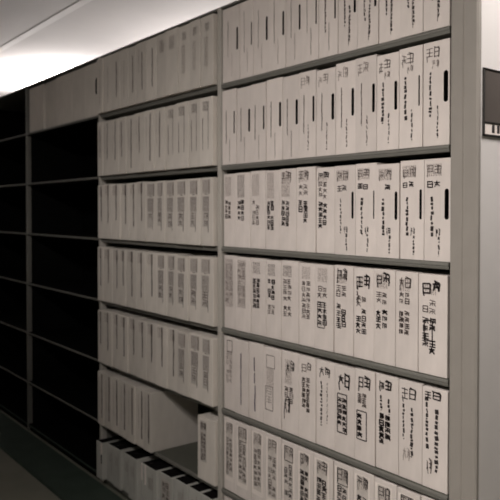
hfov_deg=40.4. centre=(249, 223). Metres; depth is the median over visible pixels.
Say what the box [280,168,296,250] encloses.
file box
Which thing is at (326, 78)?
file box
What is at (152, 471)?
file box
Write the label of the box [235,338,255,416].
file box
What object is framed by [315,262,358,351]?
file box
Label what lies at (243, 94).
file box
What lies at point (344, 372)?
file box
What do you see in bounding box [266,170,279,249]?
file box
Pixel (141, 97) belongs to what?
file box
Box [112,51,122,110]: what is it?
file box
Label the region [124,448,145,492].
file box
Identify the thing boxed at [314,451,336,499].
file box
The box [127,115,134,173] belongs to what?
file box
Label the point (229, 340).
file box
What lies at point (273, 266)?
file box
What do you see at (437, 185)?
file box
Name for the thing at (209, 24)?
file box
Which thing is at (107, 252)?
file box
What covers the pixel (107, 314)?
file box
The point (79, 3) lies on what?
trim
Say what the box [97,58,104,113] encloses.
file box
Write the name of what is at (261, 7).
file box
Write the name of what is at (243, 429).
file box
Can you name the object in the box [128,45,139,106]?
file box
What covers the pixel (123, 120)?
file box
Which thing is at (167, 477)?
file box
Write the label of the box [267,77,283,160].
file box
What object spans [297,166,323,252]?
file box
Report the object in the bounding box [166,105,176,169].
file box
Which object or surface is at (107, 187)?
file box
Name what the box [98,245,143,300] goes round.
file box
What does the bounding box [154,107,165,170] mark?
file box
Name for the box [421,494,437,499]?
file box
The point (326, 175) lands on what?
file box
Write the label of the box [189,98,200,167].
file box
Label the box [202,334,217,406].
file box
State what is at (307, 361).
file box
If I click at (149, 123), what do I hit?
file box
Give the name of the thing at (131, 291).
file box
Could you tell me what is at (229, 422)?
file box
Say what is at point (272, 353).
file box
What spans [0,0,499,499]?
shelving
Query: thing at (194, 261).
file box
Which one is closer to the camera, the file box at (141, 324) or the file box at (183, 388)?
the file box at (183, 388)
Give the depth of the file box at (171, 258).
3.08 m
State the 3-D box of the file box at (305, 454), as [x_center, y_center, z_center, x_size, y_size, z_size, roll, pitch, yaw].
[0.303,0.954,2.512,0.271,0.302,0.082,-1,1,-38]
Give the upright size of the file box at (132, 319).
0.286 m
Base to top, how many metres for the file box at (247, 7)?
0.299 m
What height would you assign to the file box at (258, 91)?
0.300 m
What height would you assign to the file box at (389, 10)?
0.296 m
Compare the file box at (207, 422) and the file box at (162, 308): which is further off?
the file box at (162, 308)
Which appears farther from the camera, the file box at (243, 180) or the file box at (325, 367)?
the file box at (243, 180)
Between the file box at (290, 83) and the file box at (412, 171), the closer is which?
the file box at (412, 171)
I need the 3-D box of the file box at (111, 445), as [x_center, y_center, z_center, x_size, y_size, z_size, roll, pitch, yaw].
[-0.634,1.274,3.693,0.271,0.199,0.080,-1,1,-38]
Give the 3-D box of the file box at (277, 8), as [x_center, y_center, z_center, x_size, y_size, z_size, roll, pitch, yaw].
[0.206,-0.720,2.598,0.271,0.295,0.096,-1,1,-38]
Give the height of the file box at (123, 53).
0.291 m
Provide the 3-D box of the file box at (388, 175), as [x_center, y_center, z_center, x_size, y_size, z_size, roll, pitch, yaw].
[0.534,-0.041,2.196,0.271,0.292,0.090,-1,1,-38]
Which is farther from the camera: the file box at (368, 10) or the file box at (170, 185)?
the file box at (170, 185)
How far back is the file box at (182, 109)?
2.99 m
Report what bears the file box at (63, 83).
on the shelving
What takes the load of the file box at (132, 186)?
on the shelving
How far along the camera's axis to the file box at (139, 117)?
3.29 m
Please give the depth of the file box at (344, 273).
2.27 m
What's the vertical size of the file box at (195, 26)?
0.291 m
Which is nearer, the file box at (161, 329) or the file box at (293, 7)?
the file box at (293, 7)
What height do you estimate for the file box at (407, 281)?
0.297 m
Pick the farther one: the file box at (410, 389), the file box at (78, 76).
the file box at (78, 76)
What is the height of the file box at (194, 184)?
0.286 m
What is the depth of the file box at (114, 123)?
3.51 m
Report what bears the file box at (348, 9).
on the shelving
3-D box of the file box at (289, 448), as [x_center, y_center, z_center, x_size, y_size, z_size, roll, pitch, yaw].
[0.251,0.952,2.582,0.271,0.302,0.089,-1,1,-38]
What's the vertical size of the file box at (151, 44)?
0.290 m
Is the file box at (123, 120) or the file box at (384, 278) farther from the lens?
the file box at (123, 120)
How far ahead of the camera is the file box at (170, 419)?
3.29 m
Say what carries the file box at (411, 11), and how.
on the shelving
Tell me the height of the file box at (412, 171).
0.298 m
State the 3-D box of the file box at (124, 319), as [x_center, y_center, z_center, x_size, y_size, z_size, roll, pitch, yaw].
[-0.537,0.610,3.537,0.271,0.284,0.086,-1,1,-38]
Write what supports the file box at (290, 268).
on the shelving
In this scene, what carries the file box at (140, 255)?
on the shelving
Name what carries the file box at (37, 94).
on the shelving
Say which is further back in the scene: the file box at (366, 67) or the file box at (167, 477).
the file box at (167, 477)
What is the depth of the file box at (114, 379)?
3.54 m
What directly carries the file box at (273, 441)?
on the shelving
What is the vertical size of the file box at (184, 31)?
0.288 m
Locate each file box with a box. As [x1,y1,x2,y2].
[30,84,45,132]
[46,79,55,127]
[56,72,71,125]
[72,67,84,121]
[85,62,98,118]
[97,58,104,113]
[97,435,124,479]
[98,122,102,175]
[98,185,103,237]
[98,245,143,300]
[98,308,120,362]
[98,369,116,425]
[103,54,113,112]
[103,120,110,175]
[103,246,150,302]
[103,308,130,366]
[104,184,110,238]
[104,371,123,429]
[107,439,130,483]
[111,118,121,174]
[111,184,120,239]
[111,374,131,433]
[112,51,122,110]
[112,247,164,304]
[113,311,139,369]
[113,442,140,490]
[119,116,127,173]
[119,377,140,437]
[120,48,131,108]
[120,248,159,305]
[120,313,147,372]
[121,183,128,239]
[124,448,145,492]
[126,248,177,308]
[126,381,148,443]
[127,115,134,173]
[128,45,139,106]
[128,451,158,499]
[129,183,136,240]
[129,315,158,375]
[135,112,144,172]
[136,41,148,104]
[136,249,186,310]
[136,384,158,447]
[137,181,146,240]
[137,317,166,379]
[141,458,161,499]
[143,388,197,452]
[144,109,154,171]
[144,460,174,499]
[145,250,195,312]
[146,37,159,101]
[146,182,156,241]
[146,319,176,383]
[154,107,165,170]
[156,322,188,388]
[157,32,170,98]
[157,181,165,242]
[157,251,209,315]
[160,467,188,499]
[166,27,182,96]
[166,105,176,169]
[166,180,175,243]
[167,252,217,317]
[168,325,200,391]
[174,475,201,499]
[176,101,188,168]
[176,179,188,244]
[177,254,217,320]
[177,327,209,396]
[178,23,194,93]
[188,482,213,499]
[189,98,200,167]
[189,178,200,244]
[189,255,217,322]
[189,330,217,401]
[190,18,203,90]
[198,411,217,485]
[200,96,217,166]
[200,256,217,326]
[201,13,217,87]
[201,177,217,245]
[201,489,217,499]
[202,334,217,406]
[222,88,238,164]
[223,4,239,82]
[224,174,235,246]
[224,335,242,411]
[224,415,238,493]
[224,495,233,499]
[225,254,260,329]
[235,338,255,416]
[236,172,250,247]
[236,255,276,332]
[236,420,252,499]
[237,86,250,163]
[240,0,253,78]
[249,341,271,422]
[251,82,266,162]
[251,170,267,248]
[251,256,296,336]
[251,426,267,499]
[254,0,268,75]
[264,345,288,429]
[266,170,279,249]
[266,258,308,339]
[266,432,283,499]
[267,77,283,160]
[269,0,285,71]
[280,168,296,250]
[281,259,333,343]
[282,349,304,436]
[282,438,300,499]
[283,74,298,159]
[286,0,301,66]
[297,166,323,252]
[298,445,316,499]
[299,69,319,157]
[299,261,346,347]
[299,353,325,442]
[302,0,318,62]
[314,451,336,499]
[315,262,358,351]
[316,67,335,156]
[316,358,342,450]
[317,167,334,253]
[319,0,338,58]
[334,263,383,356]
[334,459,355,499]
[335,165,355,255]
[335,362,362,458]
[336,60,355,154]
[338,0,357,53]
[354,265,401,360]
[354,467,377,499]
[355,54,380,152]
[355,367,383,466]
[356,163,389,256]
[358,0,378,48]
[374,266,425,366]
[374,476,400,499]
[376,372,405,474]
[377,51,399,150]
[377,163,400,258]
[379,0,399,43]
[396,268,449,371]
[397,485,422,499]
[399,44,423,148]
[399,377,431,483]
[400,0,423,37]
[400,159,424,259]
[418,271,449,378]
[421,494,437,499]
[422,383,449,494]
[423,0,451,31]
[423,38,450,146]
[424,157,450,261]
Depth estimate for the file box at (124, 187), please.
3.44 m
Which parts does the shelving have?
panel, divider panel, shelf, shelf, shelf, shelf, shelf, shelf, shelf, kick plate, panel, divider panel, panel, shelf, shelf, shelf, shelf, shelf, shelf, shelf, kick plate, panel, kick plate, divider panel, panel, shelf, shelf, shelf, panel, panel, shelf, divider panel, shelf, shelf, shelf, shelf, shelf, post, panel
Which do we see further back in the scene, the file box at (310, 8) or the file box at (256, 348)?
the file box at (256, 348)
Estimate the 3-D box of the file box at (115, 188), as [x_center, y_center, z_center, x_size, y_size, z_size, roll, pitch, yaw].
[-0.587,-0.062,3.589,0.271,0.286,0.097,-1,1,-38]
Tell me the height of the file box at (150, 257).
0.284 m
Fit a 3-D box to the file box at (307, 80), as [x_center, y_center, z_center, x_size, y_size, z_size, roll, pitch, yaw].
[0.308,-0.386,2.475,0.271,0.302,0.086,-1,1,-38]
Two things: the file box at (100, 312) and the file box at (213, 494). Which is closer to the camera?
the file box at (213, 494)
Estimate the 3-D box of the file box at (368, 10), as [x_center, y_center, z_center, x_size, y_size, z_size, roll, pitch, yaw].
[0.481,-0.713,2.245,0.271,0.295,0.087,-1,1,-38]
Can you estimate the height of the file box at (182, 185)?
0.286 m
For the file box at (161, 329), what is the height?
0.283 m
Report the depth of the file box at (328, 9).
2.30 m
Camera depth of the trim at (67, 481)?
3.93 m
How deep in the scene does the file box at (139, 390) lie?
3.33 m
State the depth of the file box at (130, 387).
3.38 m
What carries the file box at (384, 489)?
on the shelving
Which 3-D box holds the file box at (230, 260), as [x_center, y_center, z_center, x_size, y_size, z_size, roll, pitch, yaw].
[0.025,0.279,2.862,0.271,0.300,0.081,-1,1,-38]
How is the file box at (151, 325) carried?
on the shelving
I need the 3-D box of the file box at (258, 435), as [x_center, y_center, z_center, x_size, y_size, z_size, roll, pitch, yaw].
[0.138,0.948,2.728,0.271,0.305,0.088,-1,1,-38]
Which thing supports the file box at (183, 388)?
on the shelving
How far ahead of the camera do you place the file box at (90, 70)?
3.78 m
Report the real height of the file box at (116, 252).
0.286 m
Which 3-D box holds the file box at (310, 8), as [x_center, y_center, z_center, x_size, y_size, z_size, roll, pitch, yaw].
[0.316,-0.719,2.456,0.271,0.300,0.085,-1,1,-38]
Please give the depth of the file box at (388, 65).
2.10 m
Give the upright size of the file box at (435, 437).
0.298 m
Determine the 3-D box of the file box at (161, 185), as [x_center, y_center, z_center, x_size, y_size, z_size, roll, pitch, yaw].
[-0.309,-0.056,3.233,0.271,0.286,0.072,-1,1,-38]
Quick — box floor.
[0,409,127,499]
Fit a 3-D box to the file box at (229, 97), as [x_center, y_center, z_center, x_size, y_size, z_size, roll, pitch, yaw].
[0.022,-0.392,2.839,0.271,0.302,0.094,-1,1,-38]
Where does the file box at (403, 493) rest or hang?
on the shelving
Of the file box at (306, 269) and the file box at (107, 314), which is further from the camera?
the file box at (107, 314)
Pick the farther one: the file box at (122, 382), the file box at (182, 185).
the file box at (122, 382)
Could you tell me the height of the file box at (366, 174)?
0.299 m
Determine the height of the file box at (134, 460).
0.213 m
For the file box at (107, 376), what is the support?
on the shelving
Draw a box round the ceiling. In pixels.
[0,0,236,96]
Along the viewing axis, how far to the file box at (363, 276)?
2.20 m
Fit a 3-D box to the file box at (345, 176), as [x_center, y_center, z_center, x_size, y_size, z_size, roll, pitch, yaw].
[0.422,-0.046,2.345,0.271,0.297,0.095,-1,1,-38]
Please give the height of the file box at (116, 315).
0.286 m
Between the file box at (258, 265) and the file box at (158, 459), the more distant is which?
the file box at (158, 459)
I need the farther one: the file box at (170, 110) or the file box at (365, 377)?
the file box at (170, 110)
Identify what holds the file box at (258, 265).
on the shelving
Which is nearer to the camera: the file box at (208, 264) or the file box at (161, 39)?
the file box at (208, 264)
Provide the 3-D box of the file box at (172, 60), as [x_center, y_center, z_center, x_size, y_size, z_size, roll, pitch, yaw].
[-0.247,-0.727,3.136,0.271,0.291,0.101,-1,1,-38]
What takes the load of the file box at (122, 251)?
on the shelving
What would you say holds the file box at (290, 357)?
on the shelving
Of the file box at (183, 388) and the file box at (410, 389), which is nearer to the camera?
the file box at (410, 389)
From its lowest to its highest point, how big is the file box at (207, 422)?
0.272 m
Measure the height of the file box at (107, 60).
0.292 m
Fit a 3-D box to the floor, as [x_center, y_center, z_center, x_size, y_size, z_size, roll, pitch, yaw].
[-0.595,1.482,2.955,6.600,0.100,11.000,-1,1,-38]
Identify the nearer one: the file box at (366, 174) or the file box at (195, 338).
the file box at (366, 174)
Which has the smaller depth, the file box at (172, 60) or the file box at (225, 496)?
the file box at (225, 496)
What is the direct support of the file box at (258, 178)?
on the shelving
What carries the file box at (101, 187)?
on the shelving
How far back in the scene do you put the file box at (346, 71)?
2.25 m
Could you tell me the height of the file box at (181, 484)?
0.229 m
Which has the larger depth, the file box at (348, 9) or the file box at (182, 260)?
the file box at (182, 260)
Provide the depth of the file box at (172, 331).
3.09 m
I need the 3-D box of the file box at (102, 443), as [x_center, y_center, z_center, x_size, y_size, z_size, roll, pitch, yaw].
[-0.706,1.273,3.749,0.271,0.199,0.068,-1,1,-38]
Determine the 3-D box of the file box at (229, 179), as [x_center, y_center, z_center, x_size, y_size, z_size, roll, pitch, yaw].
[0.024,-0.055,2.856,0.271,0.297,0.083,-1,1,-38]
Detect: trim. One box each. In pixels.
[0,0,91,51]
[0,412,122,499]
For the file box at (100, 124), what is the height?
0.289 m
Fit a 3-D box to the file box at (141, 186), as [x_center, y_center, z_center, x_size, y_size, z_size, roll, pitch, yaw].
[-0.424,-0.060,3.383,0.271,0.288,0.085,-1,1,-38]
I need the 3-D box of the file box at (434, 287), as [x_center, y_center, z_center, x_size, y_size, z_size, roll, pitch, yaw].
[0.639,0.295,2.068,0.271,0.295,0.102,-1,1,-38]
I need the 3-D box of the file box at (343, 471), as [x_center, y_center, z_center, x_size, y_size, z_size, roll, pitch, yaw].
[0.420,0.957,2.367,0.271,0.302,0.090,-1,1,-38]
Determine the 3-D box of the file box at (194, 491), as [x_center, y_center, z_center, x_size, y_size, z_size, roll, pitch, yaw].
[-0.137,1.271,3.044,0.271,0.229,0.095,-1,1,-38]
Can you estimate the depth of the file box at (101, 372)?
3.66 m
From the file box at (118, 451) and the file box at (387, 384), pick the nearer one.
the file box at (387, 384)
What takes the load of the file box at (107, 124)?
on the shelving
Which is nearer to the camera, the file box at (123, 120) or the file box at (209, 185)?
the file box at (209, 185)
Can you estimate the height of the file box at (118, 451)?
0.207 m
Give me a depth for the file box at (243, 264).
2.71 m
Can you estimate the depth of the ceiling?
4.70 m
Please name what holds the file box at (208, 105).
on the shelving
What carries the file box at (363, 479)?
on the shelving
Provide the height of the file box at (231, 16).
0.298 m
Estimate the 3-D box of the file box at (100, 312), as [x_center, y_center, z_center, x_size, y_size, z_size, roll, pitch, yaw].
[-0.701,0.607,3.747,0.271,0.282,0.058,-1,1,-38]
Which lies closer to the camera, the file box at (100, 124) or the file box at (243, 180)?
the file box at (243, 180)
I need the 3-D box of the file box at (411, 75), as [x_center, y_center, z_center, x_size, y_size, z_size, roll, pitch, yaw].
[0.586,-0.378,2.114,0.271,0.300,0.086,-1,1,-38]
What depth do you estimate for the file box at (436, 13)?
1.96 m
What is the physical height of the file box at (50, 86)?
0.292 m
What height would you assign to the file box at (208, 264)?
0.287 m
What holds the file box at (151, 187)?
on the shelving
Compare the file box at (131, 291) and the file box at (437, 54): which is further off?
the file box at (131, 291)

